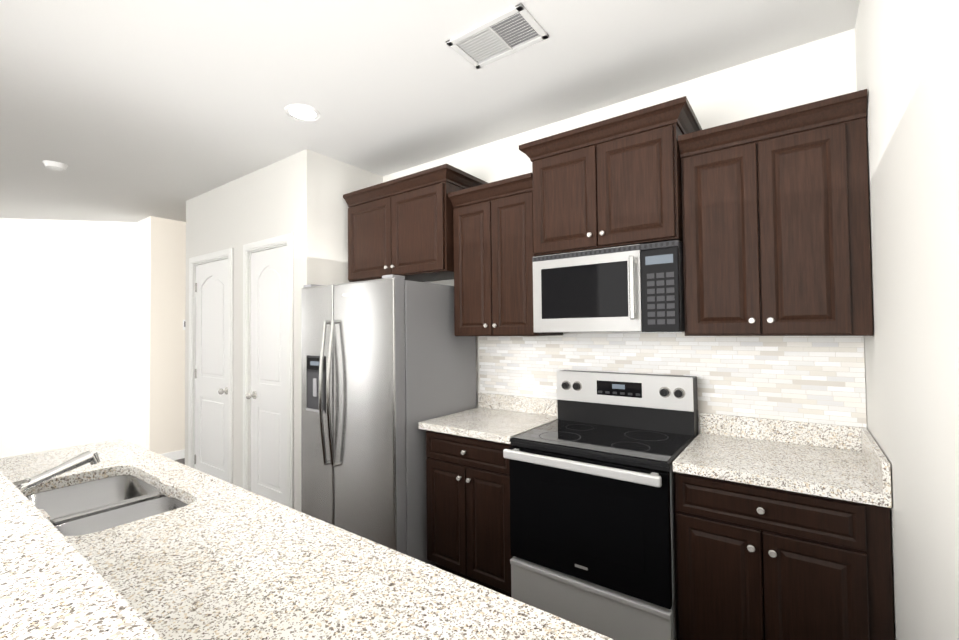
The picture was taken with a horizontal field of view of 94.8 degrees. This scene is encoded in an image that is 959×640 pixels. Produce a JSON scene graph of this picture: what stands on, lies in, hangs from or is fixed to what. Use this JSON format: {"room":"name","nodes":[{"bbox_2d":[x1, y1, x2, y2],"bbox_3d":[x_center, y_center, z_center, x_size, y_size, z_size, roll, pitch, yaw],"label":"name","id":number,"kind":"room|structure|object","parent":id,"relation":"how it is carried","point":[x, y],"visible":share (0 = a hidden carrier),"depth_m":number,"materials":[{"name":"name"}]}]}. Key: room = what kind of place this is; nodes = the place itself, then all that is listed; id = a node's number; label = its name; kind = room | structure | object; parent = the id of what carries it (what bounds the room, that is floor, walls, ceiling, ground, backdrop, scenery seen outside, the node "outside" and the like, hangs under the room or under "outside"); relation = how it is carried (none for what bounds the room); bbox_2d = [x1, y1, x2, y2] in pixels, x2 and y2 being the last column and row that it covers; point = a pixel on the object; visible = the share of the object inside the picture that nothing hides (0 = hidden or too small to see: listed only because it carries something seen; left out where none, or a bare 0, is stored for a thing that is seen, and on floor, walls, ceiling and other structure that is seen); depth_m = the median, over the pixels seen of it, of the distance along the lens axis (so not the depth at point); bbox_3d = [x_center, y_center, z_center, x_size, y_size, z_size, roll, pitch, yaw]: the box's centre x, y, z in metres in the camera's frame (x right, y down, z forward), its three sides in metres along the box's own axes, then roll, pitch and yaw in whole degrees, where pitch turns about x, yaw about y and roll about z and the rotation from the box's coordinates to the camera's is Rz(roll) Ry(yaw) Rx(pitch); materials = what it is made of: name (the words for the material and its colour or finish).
{"room":"kitchen","nodes":[
{"label":"kitchen","id":0,"kind":"room"},
{"bbox_2d":[0,218,136,457],"bbox_3d":[-6.015,0.246,4.857,4.000,2.780,0.110,0,-1,-11],"label":"wall","id":1,"kind":"structure","parent":0,"point":[67,333],"depth_m":5.05,"materials":[{"name":"white paint"}]},
{"bbox_2d":[143,216,185,453],"bbox_3d":[-2.836,0.243,6.177,0.110,2.780,3.020,-2,-2,36],"label":"wall","id":2,"kind":"structure","parent":0,"point":[160,338],"depth_m":5.04,"materials":[{"name":"white paint"}]},
{"bbox_2d":[160,449,184,459],"bbox_3d":[-2.804,1.580,6.063,0.014,0.100,2.934,-2,-2,36],"label":"baseboard","id":3,"kind":"structure","parent":2,"relation":"attached to","point":[177,455],"depth_m":5.08,"materials":[{"name":"white paint"}]},
{"bbox_2d":[185,200,188,465],"bbox_3d":[-2.011,0.218,5.518,0.120,2.780,2.920,-2,-2,36],"label":"wall","id":4,"kind":"structure","parent":0,"point":[187,202],"depth_m":4.35,"materials":[{"name":"white paint"}]},
{"bbox_2d":[135,149,319,511],"bbox_3d":[-2.605,0.194,4.213,3.470,2.780,0.110,-2,-2,36],"label":"wall","id":5,"kind":"structure","parent":0,"point":[279,198],"depth_m":3.62,"materials":[{"name":"white paint"}]},
{"bbox_2d":[194,259,227,481],"bbox_3d":[-2.463,0.514,4.030,0.712,2.104,0.107,-2,-2,36],"label":"door","id":6,"kind":"structure","parent":5,"relation":"in","point":[211,405],"depth_m":4.05,"materials":[{"name":"white paint"}]},
{"bbox_2d":[188,248,233,483],"bbox_3d":[-2.435,0.483,4.071,0.864,2.192,0.132,-2,-2,36],"label":"door frame","id":7,"kind":"structure","parent":5,"relation":"attached to","point":[228,254],"depth_m":4.13,"materials":[{"name":"white paint"}]},
{"bbox_2d":[246,246,286,505],"bbox_3d":[-1.662,0.492,3.449,0.572,2.104,0.107,-2,-2,36],"label":"door","id":8,"kind":"structure","parent":5,"relation":"in","point":[267,395],"depth_m":3.47,"materials":[{"name":"white paint"}]},
{"bbox_2d":[243,233,293,508],"bbox_3d":[-1.633,0.460,3.490,0.724,2.192,0.132,-2,-2,36],"label":"door frame","id":9,"kind":"structure","parent":5,"relation":"attached to","point":[271,243],"depth_m":3.47,"materials":[{"name":"white paint"}]},
{"bbox_2d":[174,458,435,566],"bbox_3d":[-3.108,1.623,3.524,10.300,0.100,9.000,-2,-2,36],"label":"floor","id":10,"kind":"structure","parent":0,"point":[182,460],"depth_m":5.02,"materials":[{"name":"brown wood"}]},
{"bbox_2d":[301,274,475,564],"bbox_3d":[-0.649,0.644,3.043,0.930,1.783,0.856,-2,-2,36],"label":"refrigerator","id":11,"kind":"object","parent":10,"relation":"on","point":[388,363],"visible":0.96,"depth_m":2.69,"materials":[{"name":"grey metal"}]},
{"bbox_2d":[426,430,513,596],"bbox_3d":[0.099,1.081,2.656,0.609,0.874,0.648,-2,-2,36],"label":"base cabinet","id":12,"kind":"object","parent":10,"relation":"on","point":[468,506],"visible":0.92,"depth_m":2.40,"materials":[{"name":"brown wood"}]},
{"bbox_2d":[418,392,557,443],"bbox_3d":[0.080,0.573,2.684,0.644,0.142,0.625,-2,-2,36],"label":"countertop","id":13,"kind":"structure","parent":12,"relation":"on","point":[501,418],"depth_m":2.69,"materials":[{"name":"stone"}]},
{"bbox_2d":[503,370,697,639],"bbox_3d":[0.625,0.898,2.216,0.754,1.207,0.730,-2,-2,36],"label":"range","id":14,"kind":"object","parent":10,"relation":"on","point":[592,528],"visible":0.94,"depth_m":2.02,"materials":[{"name":"grey"}]},
{"bbox_2d":[674,472,893,639],"bbox_3d":[1.232,1.049,1.835,0.657,0.874,0.648,-2,-2,36],"label":"base cabinet","id":15,"kind":"object","parent":10,"relation":"on","point":[754,562],"visible":0.9,"depth_m":1.59,"materials":[{"name":"brown wood"}]},
{"bbox_2d":[673,412,891,507],"bbox_3d":[1.230,0.541,1.850,0.655,0.142,0.625,-2,-2,36],"label":"countertop","id":16,"kind":"structure","parent":15,"relation":"on","point":[847,463],"depth_m":1.80,"materials":[{"name":"stone"}]},
{"bbox_3d":[-0.772,1.056,1.143,3.060,0.872,0.549,-2,-2,36],"label":"base cabinet","id":17,"kind":"object","parent":10,"relation":"on","visible":0},
{"bbox_2d":[0,439,613,639],"bbox_3d":[-0.783,0.597,1.163,3.080,0.040,0.560,-2,-2,36],"label":"countertop","id":18,"kind":"structure","parent":17,"relation":"on","point":[215,558],"depth_m":0.98,"materials":[{"name":"stone"}]},
{"bbox_2d":[12,450,99,492],"bbox_3d":[-1.362,0.516,1.414,0.112,0.147,0.239,-2,-2,36],"label":"faucet","id":19,"kind":"object","parent":18,"relation":"on","point":[84,458],"visible":0.52,"depth_m":1.43,"materials":[{"name":"silver metal"}]},
{"bbox_2d":[26,475,187,535],"bbox_3d":[-1.277,0.729,1.500,0.764,0.229,0.374,-2,-2,36],"label":"sink","id":20,"kind":"object","parent":18,"relation":"in","point":[90,507],"visible":0.25,"depth_m":1.62,"materials":[{"name":"silver metal"}]},
{"bbox_2d":[320,154,382,284],"bbox_3d":[-1.034,0.160,3.519,0.110,2.780,0.610,-2,-2,36],"label":"wall","id":21,"kind":"structure","parent":0,"point":[339,179],"depth_m":3.37,"materials":[{"name":"white paint"}]},
{"bbox_2d":[0,0,859,221],"bbox_3d":[-3.139,-1.256,3.592,10.300,0.100,9.000,-2,-2,36],"label":"ceiling","id":22,"kind":"structure","parent":0,"point":[131,110],"depth_m":2.30,"materials":[{"name":"white paint"}]},
{"bbox_2d":[43,160,67,170],"bbox_3d":[-3.281,-1.190,3.410,0.140,0.036,0.140,-2,-2,36],"label":"smoke detector","id":23,"kind":"object","parent":22,"relation":"attached to","point":[55,165],"visible":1,"depth_m":3.38,"materials":[{"name":"white plastic"}]},
{"bbox_2d":[285,104,319,120],"bbox_3d":[-1.063,-1.246,2.655,0.200,0.007,0.200,-2,-2,36],"label":"recessed light","id":24,"kind":"object","parent":22,"relation":"in","point":[305,112],"visible":1,"depth_m":2.65,"materials":[{"name":"white plastic"}]},
{"bbox_2d":[446,3,548,68],"bbox_3d":[0.080,-1.272,2.000,0.400,0.012,0.250,-2,-2,36],"label":"ceiling vent","id":25,"kind":"object","parent":22,"relation":"in","point":[512,30],"visible":0.98,"depth_m":1.99,"materials":[{"name":"white metal"}]},
{"bbox_2d":[383,29,866,421],"bbox_3d":[0.466,0.129,2.871,3.280,2.780,0.100,-2,-2,36],"label":"wall","id":26,"kind":"structure","parent":0,"point":[818,70],"depth_m":2.24,"materials":[{"name":"white paint"}]},
{"bbox_2d":[343,164,487,281],"bbox_3d":[-0.487,-0.633,3.230,1.031,0.660,0.451,-2,-2,36],"label":"upper cabinet","id":27,"kind":"object","parent":26,"relation":"attached to","point":[402,226],"visible":0.92,"depth_m":3.02,"materials":[{"name":"brown wood"}]},
{"bbox_2d":[448,172,562,335],"bbox_3d":[0.162,-0.360,2.798,0.609,0.920,0.381,-2,-2,36],"label":"upper cabinet","id":28,"kind":"object","parent":26,"relation":"attached to","point":[493,255],"visible":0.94,"depth_m":2.65,"materials":[{"name":"brown wood"}]},
{"bbox_2d":[519,96,701,256],"bbox_3d":[0.699,-0.673,2.380,0.862,0.619,0.436,-2,-2,36],"label":"upper cabinet","id":29,"kind":"object","parent":26,"relation":"attached to","point":[612,182],"visible":0.9,"depth_m":2.18,"materials":[{"name":"brown wood"}]},
{"bbox_2d":[532,240,684,332],"bbox_3d":[0.700,-0.147,2.361,0.754,0.422,0.433,-2,-2,36],"label":"microwave","id":30,"kind":"object","parent":29,"relation":"attached to","point":[635,288],"visible":0.98,"depth_m":2.18,"materials":[{"name":"grey metal"}]},
{"bbox_2d":[479,332,866,433],"bbox_3d":[0.842,0.317,2.528,2.072,0.620,0.008,-2,-2,36],"label":"tile backsplash","id":31,"kind":"structure","parent":26,"relation":"attached to","point":[816,379],"depth_m":2.24,"materials":[{"name":"tile"}]},
{"bbox_2d":[678,89,872,335],"bbox_3d":[1.294,-0.391,1.978,0.657,0.920,0.381,-2,-2,36],"label":"upper cabinet","id":32,"kind":"object","parent":26,"relation":"attached to","point":[775,225],"visible":0.96,"depth_m":1.82,"materials":[{"name":"brown wood"}]},
{"bbox_2d":[855,0,958,639],"bbox_3d":[-0.037,0.054,-0.531,0.100,2.780,6.000,-2,-2,36],"label":"wall","id":33,"kind":"structure","parent":0,"point":[907,64],"depth_m":1.07,"materials":[{"name":"white paint"}]},
{"bbox_3d":[-1.001,0.974,0.891,3.130,1.029,0.123,-2,-2,36],"label":"wall","id":34,"kind":"structure","parent":0,"visible":0},
{"bbox_2d":[0,471,163,639],"bbox_3d":[-1.150,0.436,0.749,3.180,0.040,0.575,-2,-2,36],"label":"countertop","id":35,"kind":"structure","parent":34,"relation":"on","point":[55,584],"depth_m":0.67,"materials":[{"name":"stone"}]}
]}

